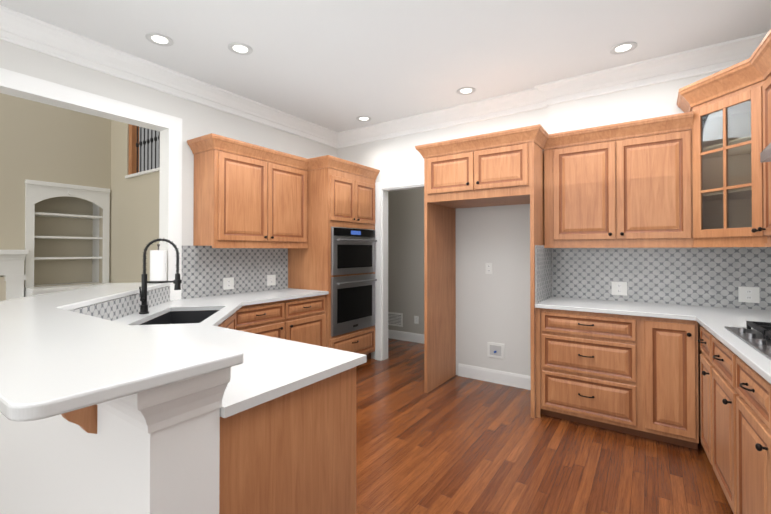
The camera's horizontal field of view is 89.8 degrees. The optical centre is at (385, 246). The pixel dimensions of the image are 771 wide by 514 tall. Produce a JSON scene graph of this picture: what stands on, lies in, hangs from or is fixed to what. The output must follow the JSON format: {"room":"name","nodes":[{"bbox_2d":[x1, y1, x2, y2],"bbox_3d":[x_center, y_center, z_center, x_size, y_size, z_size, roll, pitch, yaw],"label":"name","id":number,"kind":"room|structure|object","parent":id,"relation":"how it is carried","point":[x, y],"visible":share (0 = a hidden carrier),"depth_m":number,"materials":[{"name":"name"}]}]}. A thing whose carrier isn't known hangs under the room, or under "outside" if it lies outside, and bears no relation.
{"room":"kitchen","nodes":[
{"label":"kitchen","id":0,"kind":"room"},
{"bbox_2d":[0,93,110,286],"bbox_3d":[-6.365,-1.326,2.826,0.400,5.400,7.670,0,-1,34],"label":"wall","id":1,"kind":"structure","parent":0,"point":[39,141],"depth_m":5.38,"materials":[{"name":"beige paint"}]},
{"bbox_2d":[34,212,101,259],"bbox_3d":[-4.529,-0.139,5.473,0.363,0.623,0.768,0,-1,34],"label":"shelves","id":2,"kind":"object","parent":1,"relation":"attached to","point":[63,216],"visible":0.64,"depth_m":5.37,"materials":[{"name":"white wood"}]},
{"bbox_2d":[110,120,159,282],"bbox_3d":[-2.288,-1.301,5.701,3.080,5.400,1.920,0,-1,34],"label":"wall","id":3,"kind":"structure","parent":0,"point":[134,226],"depth_m":5.44,"materials":[{"name":"beige paint"}]},
{"bbox_2d":[125,124,159,178],"bbox_3d":[-2.574,-1.529,4.801,2.528,1.120,0.170,0,-1,34],"label":"balcony railing","id":4,"kind":"object","parent":3,"relation":"attached to","point":[133,160],"visible":0.31,"depth_m":5.42,"materials":[{"name":"black metal"}]},
{"bbox_2d":[0,39,336,245],"bbox_3d":[-3.234,-0.078,1.477,0.120,2.880,9.000,0,-1,34],"label":"wall","id":5,"kind":"structure","parent":0,"point":[199,120],"depth_m":3.46,"materials":[{"name":"white paint"}]},
{"bbox_2d":[0,68,181,299],"bbox_3d":[-3.800,0.098,0.660,0.174,2.515,6.815,0,-1,34],"label":"door frame","id":6,"kind":"structure","parent":5,"relation":"attached to","point":[31,88],"depth_m":3.29,"materials":[{"name":"white paint"}]},
{"bbox_2d":[0,5,339,148],"bbox_3d":[-3.115,-1.430,1.469,0.098,0.175,8.900,0,-1,34],"label":"crown molding","id":7,"kind":"structure","parent":5,"relation":"attached to","point":[23,30],"depth_m":3.13,"materials":[{"name":"white"}]},
{"bbox_2d":[181,246,287,298],"bbox_3d":[-1.466,0.231,3.936,0.010,0.475,1.219,0,-1,34],"label":"backsplash","id":8,"kind":"structure","parent":5,"relation":"attached to","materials":[{"name":"tile"}]},
{"bbox_2d":[223,277,233,289],"bbox_3d":[-1.543,0.363,3.806,0.007,0.115,0.115,0,-1,34],"label":"outlet","id":9,"kind":"object","parent":8,"relation":"attached to","point":[228,283],"visible":1,"depth_m":3.80,"materials":[{"name":"white plastic"}]},
{"bbox_2d":[267,275,275,285],"bbox_3d":[-1.249,0.366,4.235,0.007,0.115,0.115,0,-1,34],"label":"outlet","id":10,"kind":"object","parent":8,"relation":"attached to","point":[271,279],"visible":1,"depth_m":4.23,"materials":[{"name":"white plastic"}]},
{"bbox_2d":[192,133,307,248],"bbox_3d":[-1.296,-0.479,3.893,0.347,0.946,1.109,0,-1,34],"label":"upper cabinet","id":11,"kind":"object","parent":5,"relation":"attached to","point":[247,195],"depth_m":3.60,"materials":[{"name":"brown wood"}]},
{"bbox_2d":[0,0,770,131],"bbox_3d":[-0.659,-1.576,0.515,5.470,0.100,10.300,0,-1,34],"label":"ceiling","id":12,"kind":"structure","parent":0,"point":[338,65],"depth_m":2.81,"materials":[{"name":"white paint"}]},
{"bbox_2d":[145,32,173,45],"bbox_3d":[-1.639,-1.503,2.809,0.180,0.008,0.180,0,-1,34],"label":"recessed light","id":13,"kind":"object","parent":12,"relation":"in","point":[159,39],"visible":1,"depth_m":2.81,"materials":[{"name":"grey"}]},
{"bbox_2d":[228,42,252,54],"bbox_3d":[-1.102,-1.502,2.939,0.180,0.008,0.180,0,-1,34],"label":"recessed light","id":14,"kind":"object","parent":12,"relation":"in","point":[239,48],"visible":1,"depth_m":2.93,"materials":[{"name":"grey"}]},
{"bbox_2d":[356,116,371,121],"bbox_3d":[-0.251,-1.488,4.501,0.180,0.008,0.180,0,-1,34],"label":"recessed light","id":15,"kind":"object","parent":12,"relation":"in","point":[363,118],"visible":0.98,"depth_m":4.49,"materials":[{"name":"grey"}]},
{"bbox_2d":[457,87,475,94],"bbox_3d":[0.774,-1.495,3.714,0.180,0.008,0.180,0,-1,34],"label":"recessed light","id":16,"kind":"object","parent":12,"relation":"in","point":[465,90],"visible":1,"depth_m":3.70,"materials":[{"name":"grey"}]},
{"bbox_2d":[610,42,636,53],"bbox_3d":[1.799,-1.502,2.928,0.180,0.008,0.180,0,-1,34],"label":"recessed light","id":17,"kind":"object","parent":12,"relation":"in","point":[623,47],"visible":1,"depth_m":2.92,"materials":[{"name":"grey"}]},
{"bbox_2d":[388,188,423,333],"bbox_3d":[0.967,-0.043,5.400,2.620,2.880,0.120,0,-1,34],"label":"wall","id":18,"kind":"structure","parent":0,"point":[406,253],"depth_m":5.75,"materials":[{"name":"grey paint"}]},
{"bbox_2d":[388,312,402,326],"bbox_3d":[0.121,1.101,5.888,0.320,0.200,0.013,0,-1,34],"label":"air vent","id":19,"kind":"object","parent":18,"relation":"in","point":[395,319],"visible":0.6,"depth_m":5.86,"materials":[{"name":"white metal"}]},
{"bbox_2d":[388,329,423,343],"bbox_3d":[0.929,1.331,5.333,2.380,0.130,0.014,0,-1,34],"label":"baseboard","id":20,"kind":"structure","parent":18,"relation":"attached to","point":[393,334],"depth_m":5.75,"materials":[{"name":"white wood"}]},
{"bbox_2d":[414,316,418,323],"bbox_3d":[0.452,1.069,5.665,0.072,0.115,0.007,0,-1,34],"label":"outlet","id":21,"kind":"object","parent":18,"relation":"attached to","point":[416,319],"visible":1,"depth_m":5.66,"materials":[{"name":"white plastic"}]},
{"bbox_2d":[337,72,716,375],"bbox_3d":[1.193,-0.056,3.942,4.640,2.880,0.170,0,-1,34],"label":"wall","id":22,"kind":"structure","parent":0,"point":[494,307],"depth_m":3.93,"materials":[{"name":"white paint"}]},
{"bbox_2d":[375,177,423,360],"bbox_3d":[0.325,0.297,4.564,0.990,2.185,0.160,0,-1,34],"label":"door frame","id":23,"kind":"structure","parent":22,"relation":"attached to","point":[383,189],"depth_m":4.75,"materials":[{"name":"white wood"}]},
{"bbox_2d":[423,126,542,208],"bbox_3d":[0.959,-0.686,3.658,0.940,0.536,0.667,0,-1,34],"label":"upper cabinet","id":24,"kind":"object","parent":22,"relation":"attached to","point":[505,167],"depth_m":3.35,"materials":[{"name":"brown wood"}]},
{"bbox_2d":[485,263,491,273],"bbox_3d":[1.064,0.224,3.981,0.072,0.115,0.007,0,-1,34],"label":"outlet","id":25,"kind":"object","parent":22,"relation":"attached to","point":[488,268],"visible":1,"depth_m":3.98,"materials":[{"name":"white plastic"}]},
{"bbox_2d":[458,364,530,389],"bbox_3d":[1.158,1.319,3.904,0.900,0.130,0.014,0,-1,34],"label":"baseboard","id":26,"kind":"structure","parent":22,"relation":"attached to","point":[499,377],"depth_m":3.92,"materials":[{"name":"white wood"}]},
{"bbox_2d":[487,342,503,358],"bbox_3d":[1.113,1.054,3.921,0.170,0.150,0.040,0,-1,34],"label":"box","id":27,"kind":"object","parent":22,"relation":"attached to","point":[495,350],"visible":1,"depth_m":3.93,"materials":[{"name":"white plastic"}]},
{"bbox_2d":[336,32,767,147],"bbox_3d":[1.086,-1.409,3.895,4.050,0.175,0.148,0,-1,34],"label":"crown molding","id":28,"kind":"structure","parent":22,"relation":"attached to","point":[717,57],"depth_m":3.46,"materials":[{"name":"white"}]},
{"bbox_2d":[543,113,694,248],"bbox_3d":[1.891,-0.485,3.212,1.018,0.946,0.347,0,-1,34],"label":"upper cabinet","id":29,"kind":"object","parent":22,"relation":"attached to","point":[667,218],"depth_m":3.04,"materials":[{"name":"brown wood"}]},
{"bbox_2d":[552,247,770,309],"bbox_3d":[1.075,0.207,1.220,1.914,0.475,4.546,0,-1,34],"label":"backsplash","id":30,"kind":"structure","parent":22,"relation":"attached to","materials":[{"name":"tile"}]},
{"bbox_2d":[611,282,626,295],"bbox_3d":[2.005,0.358,3.319,0.115,0.115,0.007,0,-1,34],"label":"outlet","id":31,"kind":"object","parent":30,"relation":"attached to","point":[619,288],"visible":1,"depth_m":3.31,"materials":[{"name":"white plastic"}]},
{"bbox_2d":[738,287,759,302],"bbox_3d":[2.682,0.354,2.856,0.115,0.115,0.007,0,-1,34],"label":"outlet","id":32,"kind":"object","parent":30,"relation":"attached to","point":[749,294],"visible":1,"depth_m":2.85,"materials":[{"name":"white plastic"}]},
{"bbox_2d":[356,338,733,513],"bbox_3d":[-0.692,1.384,0.512,5.550,0.060,10.300,0,-1,34],"label":"floor","id":33,"kind":"structure","parent":0,"point":[456,444],"depth_m":2.50,"materials":[{"name":"brown wood"}]},
{"bbox_2d":[88,369,227,513],"bbox_3d":[-0.641,0.838,1.086,0.312,1.043,0.180,0,-1,34],"label":"support column","id":34,"kind":"structure","parent":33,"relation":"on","point":[206,393],"depth_m":1.00,"materials":[{"name":"white wood"}]},
{"bbox_2d":[0,333,359,513],"bbox_3d":[-1.452,0.846,2.025,2.688,1.043,0.790,0,-1,34],"label":"base cabinet","id":35,"kind":"object","parent":33,"relation":"on","point":[295,453],"depth_m":1.36,"materials":[{"name":"brown wood"}]},
{"bbox_2d":[0,281,374,428],"bbox_3d":[-1.378,0.308,2.092,2.836,0.031,1.516,0,-1,34],"label":"countertop","id":36,"kind":"structure","parent":35,"relation":"on","point":[62,353],"depth_m":1.51,"materials":[{"name":"white stone"}]},
{"bbox_2d":[150,244,166,280],"bbox_3d":[-1.911,0.139,3.255,0.150,0.326,0.150,0,-1,34],"label":"paper towel holder","id":37,"kind":"object","parent":36,"relation":"on","point":[158,264],"visible":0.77,"depth_m":3.21,"materials":[{"name":"white paper"}]},
{"bbox_2d":[139,238,181,313],"bbox_3d":[-1.556,0.197,2.655,0.204,0.519,0.228,0,-1,34],"label":"faucet","id":38,"kind":"object","parent":36,"relation":"on","point":[177,281],"visible":1,"depth_m":2.65,"materials":[{"name":"black metal"}]},
{"bbox_2d":[224,289,374,420],"bbox_3d":[-0.785,0.474,2.754,2.467,0.030,2.397,0,-1,34],"label":"countertop","id":39,"kind":"structure","parent":35,"relation":"on","point":[265,395],"depth_m":1.30,"materials":[{"name":"white stone"}]},
{"bbox_2d":[188,281,374,352],"bbox_3d":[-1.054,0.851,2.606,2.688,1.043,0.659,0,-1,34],"label":"base cabinet","id":40,"kind":"object","parent":33,"relation":"on","point":[367,339],"depth_m":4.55,"materials":[{"name":"brown"}]},
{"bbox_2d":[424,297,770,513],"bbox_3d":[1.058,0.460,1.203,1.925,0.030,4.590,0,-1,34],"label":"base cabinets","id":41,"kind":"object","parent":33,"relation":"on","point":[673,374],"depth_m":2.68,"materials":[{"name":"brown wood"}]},
{"bbox_2d":[725,321,770,359],"bbox_3d":[1.867,0.421,1.631,0.500,0.054,0.900,0,-1,30],"label":"cooktop","id":42,"kind":"object","parent":41,"relation":"in","point":[757,336],"visible":1,"depth_m":1.86,"materials":[{"name":"silver metal"}]},
{"bbox_2d":[691,85,750,232],"bbox_3d":[2.258,-0.548,2.569,0.321,0.860,0.321,0,-1,34],"label":"upper cabinet","id":43,"kind":"object","parent":0,"relation":"attached to","point":[721,119],"depth_m":2.73,"materials":[{"name":"brown wood"}]},
{"bbox_2d":[747,29,770,244],"bbox_3d":[2.326,-0.588,2.138,0.385,1.134,0.420,0,-1,34],"label":"upper cabinet","id":44,"kind":"object","parent":0,"relation":"attached to","point":[759,63],"depth_m":2.36,"materials":[{"name":"brown wood"}]},
{"bbox_3d":[-4.880,1.409,3.379,4.600,0.060,10.300,0,-1,34],"label":"floor carpet","id":45,"kind":"object","parent":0,"visible":0},
{"bbox_2d":[0,250,28,300],"bbox_3d":[-4.908,0.709,4.180,0.450,1.355,1.580,0,-1,34],"label":"fireplace mantel","id":46,"kind":"object","parent":45,"relation":"on","point":[13,278],"visible":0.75,"depth_m":4.78,"materials":[{"name":"beige wood"}]},
{"bbox_2d":[24,179,109,296],"bbox_3d":[-4.208,0.268,5.238,0.412,2.255,0.940,0,-1,34],"label":"built-in bookcase","id":47,"kind":"object","parent":45,"relation":"on","point":[36,191],"visible":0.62,"depth_m":5.13,"materials":[{"name":"white wood"}]},
{"bbox_3d":[0.686,-0.101,-1.138,0.789,2.880,9.585,0,-1,34],"label":"wall","id":48,"kind":"structure","parent":0,"visible":0},
{"bbox_2d":[760,143,770,162],"bbox_3d":[1.965,-0.569,1.582,0.417,0.233,0.912,0,-1,30],"label":"range hood","id":49,"kind":"object","parent":48,"relation":"attached to","point":[765,154],"visible":1,"depth_m":2.01,"materials":[{"name":"silver metal"}]}
]}

